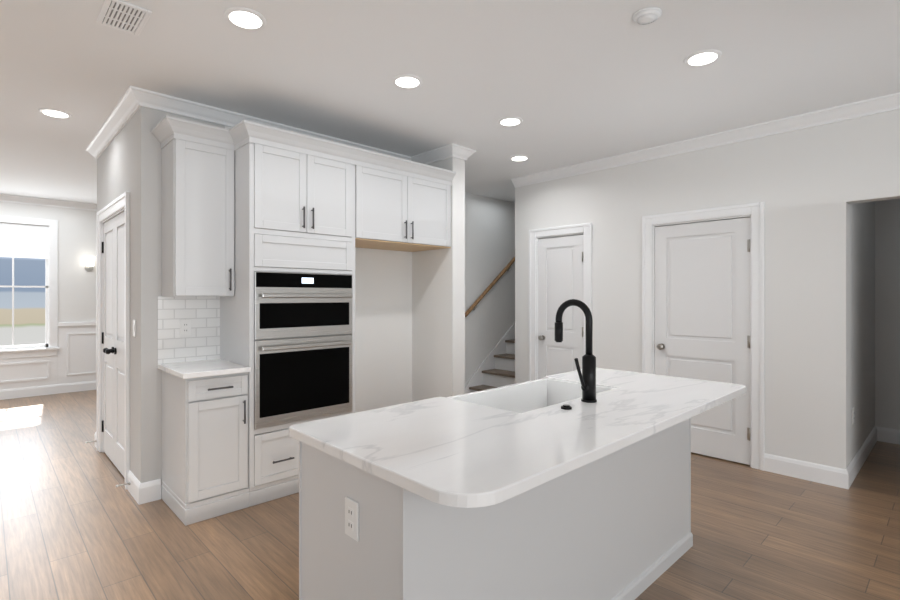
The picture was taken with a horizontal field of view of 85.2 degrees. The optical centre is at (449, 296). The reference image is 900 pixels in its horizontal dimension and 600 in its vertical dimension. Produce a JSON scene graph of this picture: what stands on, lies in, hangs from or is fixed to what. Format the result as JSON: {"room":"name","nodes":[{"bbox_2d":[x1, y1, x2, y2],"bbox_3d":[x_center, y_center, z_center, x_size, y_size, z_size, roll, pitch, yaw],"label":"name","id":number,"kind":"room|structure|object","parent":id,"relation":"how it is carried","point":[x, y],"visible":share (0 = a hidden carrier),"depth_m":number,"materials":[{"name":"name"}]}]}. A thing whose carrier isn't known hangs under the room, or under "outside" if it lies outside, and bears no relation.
{"room":"kitchen","nodes":[
{"label":"kitchen","id":0,"kind":"room"},
{"bbox_2d":[0,201,96,349],"bbox_3d":[-6.983,0.010,5.679,8.750,2.740,0.120,0,0,-44],"label":"wall","id":1,"kind":"structure","parent":0,"point":[77,281],"depth_m":7.06,"materials":[{"name":"white paint"}]},
{"bbox_2d":[0,215,59,358],"bbox_3d":[-5.935,-0.120,6.645,0.980,1.920,0.170,0,0,-44],"label":"dining window","id":2,"kind":"structure","parent":1,"relation":"in","point":[19,239],"depth_m":6.80,"materials":[{"name":"white wood"}]},
{"bbox_2d":[0,321,96,389],"bbox_3d":[-6.960,0.807,5.597,8.570,0.875,0.030,0,0,-44],"label":"wainscoting","id":3,"kind":"structure","parent":1,"relation":"attached to","point":[74,360],"depth_m":6.99,"materials":[{"name":"white wood"}]},
{"bbox_2d":[0,380,96,399],"bbox_3d":[-6.943,1.312,5.623,8.530,0.135,0.016,0,0,-44],"label":"baseboard","id":4,"kind":"structure","parent":1,"relation":"attached to","point":[12,393],"depth_m":6.85,"materials":[{"name":"white wood"}]},
{"bbox_2d":[0,194,96,210],"bbox_3d":[-6.923,-1.314,5.602,8.530,0.092,0.075,0,0,-44],"label":"crown molding","id":5,"kind":"structure","parent":1,"relation":"attached to","point":[3,197],"depth_m":6.83,"materials":[{"name":"white wood"}]},
{"bbox_2d":[85,256,94,270],"bbox_3d":[-5.256,-0.475,7.136,0.120,0.210,0.160,0,0,-44],"label":"sconce","id":6,"kind":"object","parent":1,"relation":"attached to","point":[89,260],"visible":1,"depth_m":7.09,"materials":[{"name":"white glass"}]},
{"bbox_2d":[97,112,136,477],"bbox_3d":[-2.618,0.010,3.930,0.120,2.740,1.500,0,0,-44],"label":"wall","id":7,"kind":"structure","parent":0,"point":[117,168],"depth_m":3.39,"materials":[{"name":"grey paint"}]},
{"bbox_2d":[92,431,96,447],"bbox_3d":[-2.425,1.312,5.315,2.343,0.135,0.036,0,0,-44],"label":"baseboard","id":8,"kind":"structure","parent":7,"relation":"attached to","point":[95,441],"depth_m":4.45,"materials":[{"name":"white wood"}]},
{"bbox_2d":[86,95,136,158],"bbox_3d":[-2.685,-1.314,3.859,0.075,0.092,1.710,0,0,-44],"label":"crown molding","id":9,"kind":"structure","parent":7,"relation":"attached to","point":[121,114],"depth_m":3.81,"materials":[{"name":"white wood"}]},
{"bbox_2d":[102,211,124,477],"bbox_3d":[-2.727,0.363,3.947,0.105,2.010,1.042,0,0,-44],"label":"pantry door","id":10,"kind":"structure","parent":7,"relation":"in","point":[113,339],"depth_m":3.97,"materials":[{"name":"white paint"}]},
{"bbox_2d":[97,191,129,489],"bbox_3d":[-2.688,0.315,3.984,0.146,2.130,1.240,0,0,-44],"label":"door frame","id":11,"kind":"structure","parent":7,"relation":"attached to","point":[123,200],"depth_m":3.82,"materials":[{"name":"white wood"}]},
{"bbox_2d":[120,470,147,504],"bbox_3d":[-2.180,1.312,3.367,0.060,0.135,0.353,0,0,-44],"label":"baseboard","id":12,"kind":"structure","parent":7,"relation":"attached to","point":[145,492],"depth_m":3.29,"materials":[{"name":"white wood"}]},
{"bbox_2d":[133,320,135,336],"bbox_3d":[-2.188,0.220,3.386,0.010,0.116,0.072,0,0,-44],"label":"light switch","id":13,"kind":"object","parent":7,"relation":"attached to","point":[134,328],"visible":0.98,"depth_m":3.37,"materials":[{"name":"white plastic"}]},
{"bbox_2d":[137,106,224,484],"bbox_3d":[-1.907,0.010,3.489,0.537,2.740,0.120,0,0,-44],"label":"wall","id":14,"kind":"structure","parent":0,"point":[149,292],"depth_m":3.30,"materials":[{"name":"grey paint"}]},
{"bbox_2d":[225,126,411,412],"bbox_3d":[-1.066,0.010,4.293,1.790,2.740,0.120,0,0,-44],"label":"wall","id":15,"kind":"structure","parent":0,"point":[383,328],"depth_m":4.62,"materials":[{"name":"white paint"}]},
{"bbox_2d":[359,148,454,251],"bbox_3d":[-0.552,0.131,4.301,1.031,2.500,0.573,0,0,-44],"label":"upper cabinet","id":16,"kind":"object","parent":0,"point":[404,205],"depth_m":4.08,"materials":[{"name":"grey wood"}]},
{"bbox_2d":[412,157,464,401],"bbox_3d":[-0.365,0.010,4.970,0.160,2.740,1.290,0,0,-44],"label":"wall","id":17,"kind":"structure","parent":0,"point":[438,322],"depth_m":4.55,"materials":[{"name":"white paint"}]},
{"bbox_2d":[124,86,411,160],"bbox_3d":[-1.220,-1.314,4.011,2.402,0.092,0.075,0,0,-44],"label":"crown molding","id":18,"kind":"structure","parent":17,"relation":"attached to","point":[132,101],"depth_m":3.49,"materials":[{"name":"white wood"}]},
{"bbox_2d":[412,143,459,164],"bbox_3d":[-0.152,-1.314,4.576,0.075,0.092,0.575,0,0,-44],"label":"crown molding","id":19,"kind":"structure","parent":17,"relation":"attached to","point":[450,150],"depth_m":4.52,"materials":[{"name":"white wood"}]},
{"bbox_2d":[458,147,475,160],"bbox_3d":[0.105,-1.314,4.648,0.075,0.092,0.325,0,0,-44],"label":"crown molding","id":20,"kind":"structure","parent":17,"relation":"attached to","point":[466,153],"depth_m":4.51,"materials":[{"name":"white wood"}]},
{"bbox_2d":[0,390,899,599],"bbox_3d":[-0.651,1.410,2.490,14.100,0.060,14.100,0,0,-44],"label":"floor","id":21,"kind":"structure","parent":0,"point":[76,523],"depth_m":2.83,"materials":[{"name":"brown wood"}]},
{"bbox_2d":[155,116,254,525],"bbox_3d":[-1.641,0.131,3.260,0.412,2.500,0.573,0,0,-44],"label":"tall cabinet","id":22,"kind":"object","parent":21,"relation":"on","point":[208,171],"depth_m":3.21,"materials":[{"name":"grey wood"}]},
{"bbox_2d":[180,319,190,335],"bbox_3d":[-1.857,0.220,3.434,0.072,0.116,0.008,0,0,-44],"label":"outlet","id":23,"kind":"object","parent":22,"relation":"attached to","point":[185,327],"visible":1,"depth_m":3.43,"materials":[{"name":"white plastic"}]},
{"bbox_2d":[255,123,358,504],"bbox_3d":[-1.209,0.131,3.674,0.785,2.500,0.573,0,0,-44],"label":"tall cabinet","id":24,"kind":"object","parent":21,"relation":"on","point":[266,230],"depth_m":3.43,"materials":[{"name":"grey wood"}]},
{"bbox_2d":[465,322,514,393],"bbox_3d":[1.668,0.015,7.189,3.306,2.730,0.884,0,0,-44],"label":"stairs","id":25,"kind":"structure","parent":21,"relation":"on","point":[496,369],"depth_m":6.59,"materials":[{"name":"white wood"}]},
{"bbox_2d":[296,415,694,599],"bbox_3d":[0.397,0.936,2.226,2.034,0.888,0.614,0,0,-44],"label":"kitchen island","id":26,"kind":"object","parent":21,"relation":"on","point":[573,485],"depth_m":1.69,"materials":[{"name":"white"}]},
{"bbox_2d":[289,368,745,518],"bbox_3d":[0.483,0.476,2.136,2.090,0.032,0.900,0,0,-44],"label":"island countertop","id":27,"kind":"structure","parent":26,"relation":"on","point":[465,457],"depth_m":1.63,"materials":[{"name":"white stone"}]},
{"bbox_2d":[457,379,604,410],"bbox_3d":[0.412,0.582,2.354,0.796,0.235,0.450,0,0,-44],"label":"sink","id":28,"kind":"object","parent":27,"relation":"in","point":[519,396],"depth_m":2.62,"materials":[{"name":"white ceramic"}]},
{"bbox_2d":[555,299,600,410],"bbox_3d":[0.495,0.236,2.134,0.249,0.448,0.208,0,0,-44],"label":"faucet","id":29,"kind":"object","parent":27,"relation":"on","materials":[{"name":"black metal"}]},
{"bbox_2d":[0,0,899,203],"bbox_3d":[-0.651,-1.390,2.490,14.100,0.060,14.100,0,0,-44],"label":"ceiling","id":30,"kind":"structure","parent":0,"point":[571,82],"depth_m":2.96,"materials":[{"name":"white paint"}]},
{"bbox_2d":[38,108,71,117],"bbox_3d":[-2.924,-1.355,3.624,0.196,0.009,0.196,0,0,-44],"label":"recessed light","id":31,"kind":"object","parent":30,"relation":"in","point":[56,113],"visible":1,"depth_m":3.61,"materials":[{"name":"white plastic"}]},
{"bbox_2d":[96,0,151,35],"bbox_3d":[-1.583,-1.355,2.373,0.180,0.010,0.290,0,0,-44],"label":"ceiling vent","id":32,"kind":"object","parent":30,"relation":"in","point":[123,16],"visible":0.98,"depth_m":2.36,"materials":[{"name":"white metal"}]},
{"bbox_2d":[224,7,266,29],"bbox_3d":[-1.000,-1.355,2.392,0.196,0.009,0.196,0,0,-44],"label":"recessed light","id":33,"kind":"object","parent":30,"relation":"in","point":[245,18],"visible":1,"depth_m":2.38,"materials":[{"name":"white"}]},
{"bbox_2d":[392,74,422,87],"bbox_3d":[-0.269,-1.355,3.090,0.196,0.009,0.196,0,0,-44],"label":"recessed light","id":34,"kind":"object","parent":30,"relation":"in","point":[407,81],"visible":0.98,"depth_m":3.07,"materials":[{"name":"white plastic"}]},
{"bbox_2d":[498,117,522,125],"bbox_3d":[0.468,-1.355,3.795,0.196,0.009,0.196,0,0,-44],"label":"recessed light","id":35,"kind":"object","parent":30,"relation":"in","point":[509,121],"visible":1,"depth_m":3.78,"materials":[{"name":"white plastic"}]},
{"bbox_2d":[509,155,529,160],"bbox_3d":[0.682,-1.355,4.801,0.196,0.009,0.196,0,0,-44],"label":"recessed light","id":36,"kind":"object","parent":30,"relation":"in","point":[519,158],"visible":0.98,"depth_m":4.79,"materials":[{"name":"white"}]},
{"bbox_2d":[632,7,661,24],"bbox_3d":[0.952,-1.347,2.362,0.132,0.024,0.132,0,0,-44],"label":"smoke detector","id":37,"kind":"object","parent":30,"relation":"attached to","point":[647,16],"visible":1,"depth_m":2.34,"materials":[{"name":"white paint"}]},
{"bbox_2d":[684,49,721,65],"bbox_3d":[1.439,-1.355,2.786,0.196,0.009,0.196,0,0,-44],"label":"recessed light","id":38,"kind":"object","parent":30,"relation":"in","point":[703,57],"visible":1,"depth_m":2.76,"materials":[{"name":"white plastic"}]},
{"bbox_2d":[465,193,514,385],"bbox_3d":[0.923,0.010,7.176,4.750,2.740,0.120,0,0,-44],"label":"wall","id":39,"kind":"structure","parent":0,"point":[489,247],"depth_m":6.69,"materials":[{"name":"white paint"}]},
{"bbox_2d":[465,257,514,316],"bbox_3d":[0.850,-0.467,6.963,1.879,1.473,0.082,0,0,-44],"label":"handrail","id":40,"kind":"object","parent":39,"relation":"attached to","point":[488,288],"visible":0.54,"depth_m":6.62,"materials":[{"name":"brown wood"}]},
{"bbox_2d":[515,109,899,468],"bbox_3d":[3.600,0.010,2.818,0.120,2.740,8.100,0,0,-44],"label":"wall","id":41,"kind":"structure","parent":0,"point":[807,186],"depth_m":3.81,"materials":[{"name":"white paint"}]},
{"bbox_2d":[538,235,582,378],"bbox_3d":[1.175,0.363,5.258,0.105,2.010,0.580,0,0,-44],"label":"closet door","id":42,"kind":"structure","parent":41,"relation":"in","point":[560,270],"depth_m":5.28,"materials":[{"name":"white paint"}]},
{"bbox_2d":[529,223,591,380],"bbox_3d":[1.213,0.315,5.298,0.146,2.130,0.785,0,0,-44],"label":"door frame","id":43,"kind":"structure","parent":41,"relation":"attached to","point":[569,230],"depth_m":5.46,"materials":[{"name":"white wood"}]},
{"bbox_2d":[655,217,749,464],"bbox_3d":[2.154,0.363,4.234,0.105,2.010,0.785,0,0,-44],"label":"room door","id":44,"kind":"structure","parent":41,"relation":"in","point":[702,300],"depth_m":4.19,"materials":[{"name":"white paint"}]},
{"bbox_2d":[642,202,764,470],"bbox_3d":[2.193,0.315,4.273,0.146,2.130,0.990,0,0,-44],"label":"door frame","id":45,"kind":"structure","parent":41,"relation":"attached to","point":[755,212],"depth_m":3.94,"materials":[{"name":"white wood"}]},
{"bbox_2d":[511,92,899,187],"bbox_3d":[3.495,-1.314,2.787,0.075,0.092,8.000,0,0,-44],"label":"crown molding","id":46,"kind":"structure","parent":41,"relation":"attached to","point":[890,102],"depth_m":4.02,"materials":[{"name":"white wood"}]},
{"bbox_2d":[764,453,839,486],"bbox_3d":[2.667,1.312,3.697,0.016,0.135,0.500,0,0,-44],"label":"baseboard","id":47,"kind":"structure","parent":41,"relation":"attached to","point":[828,475],"depth_m":3.69,"materials":[{"name":"white wood"}]},
{"bbox_2d":[849,201,874,463],"bbox_3d":[3.465,0.010,4.190,1.580,2.740,0.120,0,0,-44],"label":"wall","id":48,"kind":"structure","parent":0,"point":[862,310],"depth_m":4.06,"materials":[{"name":"white paint"}]},
{"bbox_2d":[852,408,853,423],"bbox_3d":[3.076,0.910,3.728,0.072,0.116,0.008,0,0,-44],"label":"outlet","id":49,"kind":"object","parent":48,"relation":"attached to","point":[852,415],"visible":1,"depth_m":3.71,"materials":[{"name":"white plastic"}]},
{"bbox_2d":[840,426,879,488],"bbox_3d":[3.449,1.312,4.080,1.676,0.135,0.016,0,0,-44],"label":"baseboard","id":50,"kind":"structure","parent":48,"relation":"attached to","point":[847,476],"depth_m":3.87,"materials":[{"name":"white wood"}]},
{"bbox_2d":[875,199,899,429],"bbox_3d":[5.833,0.010,2.943,0.120,2.740,5.195,0,0,-44],"label":"wall","id":51,"kind":"structure","parent":0,"point":[887,313],"depth_m":4.63,"materials":[{"name":"white paint"}]},
{"bbox_2d":[880,427,899,444],"bbox_3d":[5.791,1.312,2.888,0.016,0.135,4.975,0,0,-44],"label":"baseboard","id":52,"kind":"structure","parent":51,"relation":"attached to","point":[888,435],"depth_m":4.61,"materials":[{"name":"white wood"}]},
{"label":"outside","id":53,"kind":"structure","parent":0,"visible":0},
{"bbox_2d":[0,257,44,345],"bbox_3d":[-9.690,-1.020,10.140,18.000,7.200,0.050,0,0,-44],"label":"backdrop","id":54,"kind":"structure","parent":53,"point":[29,316],"depth_m":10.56,"materials":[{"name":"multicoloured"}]}
]}

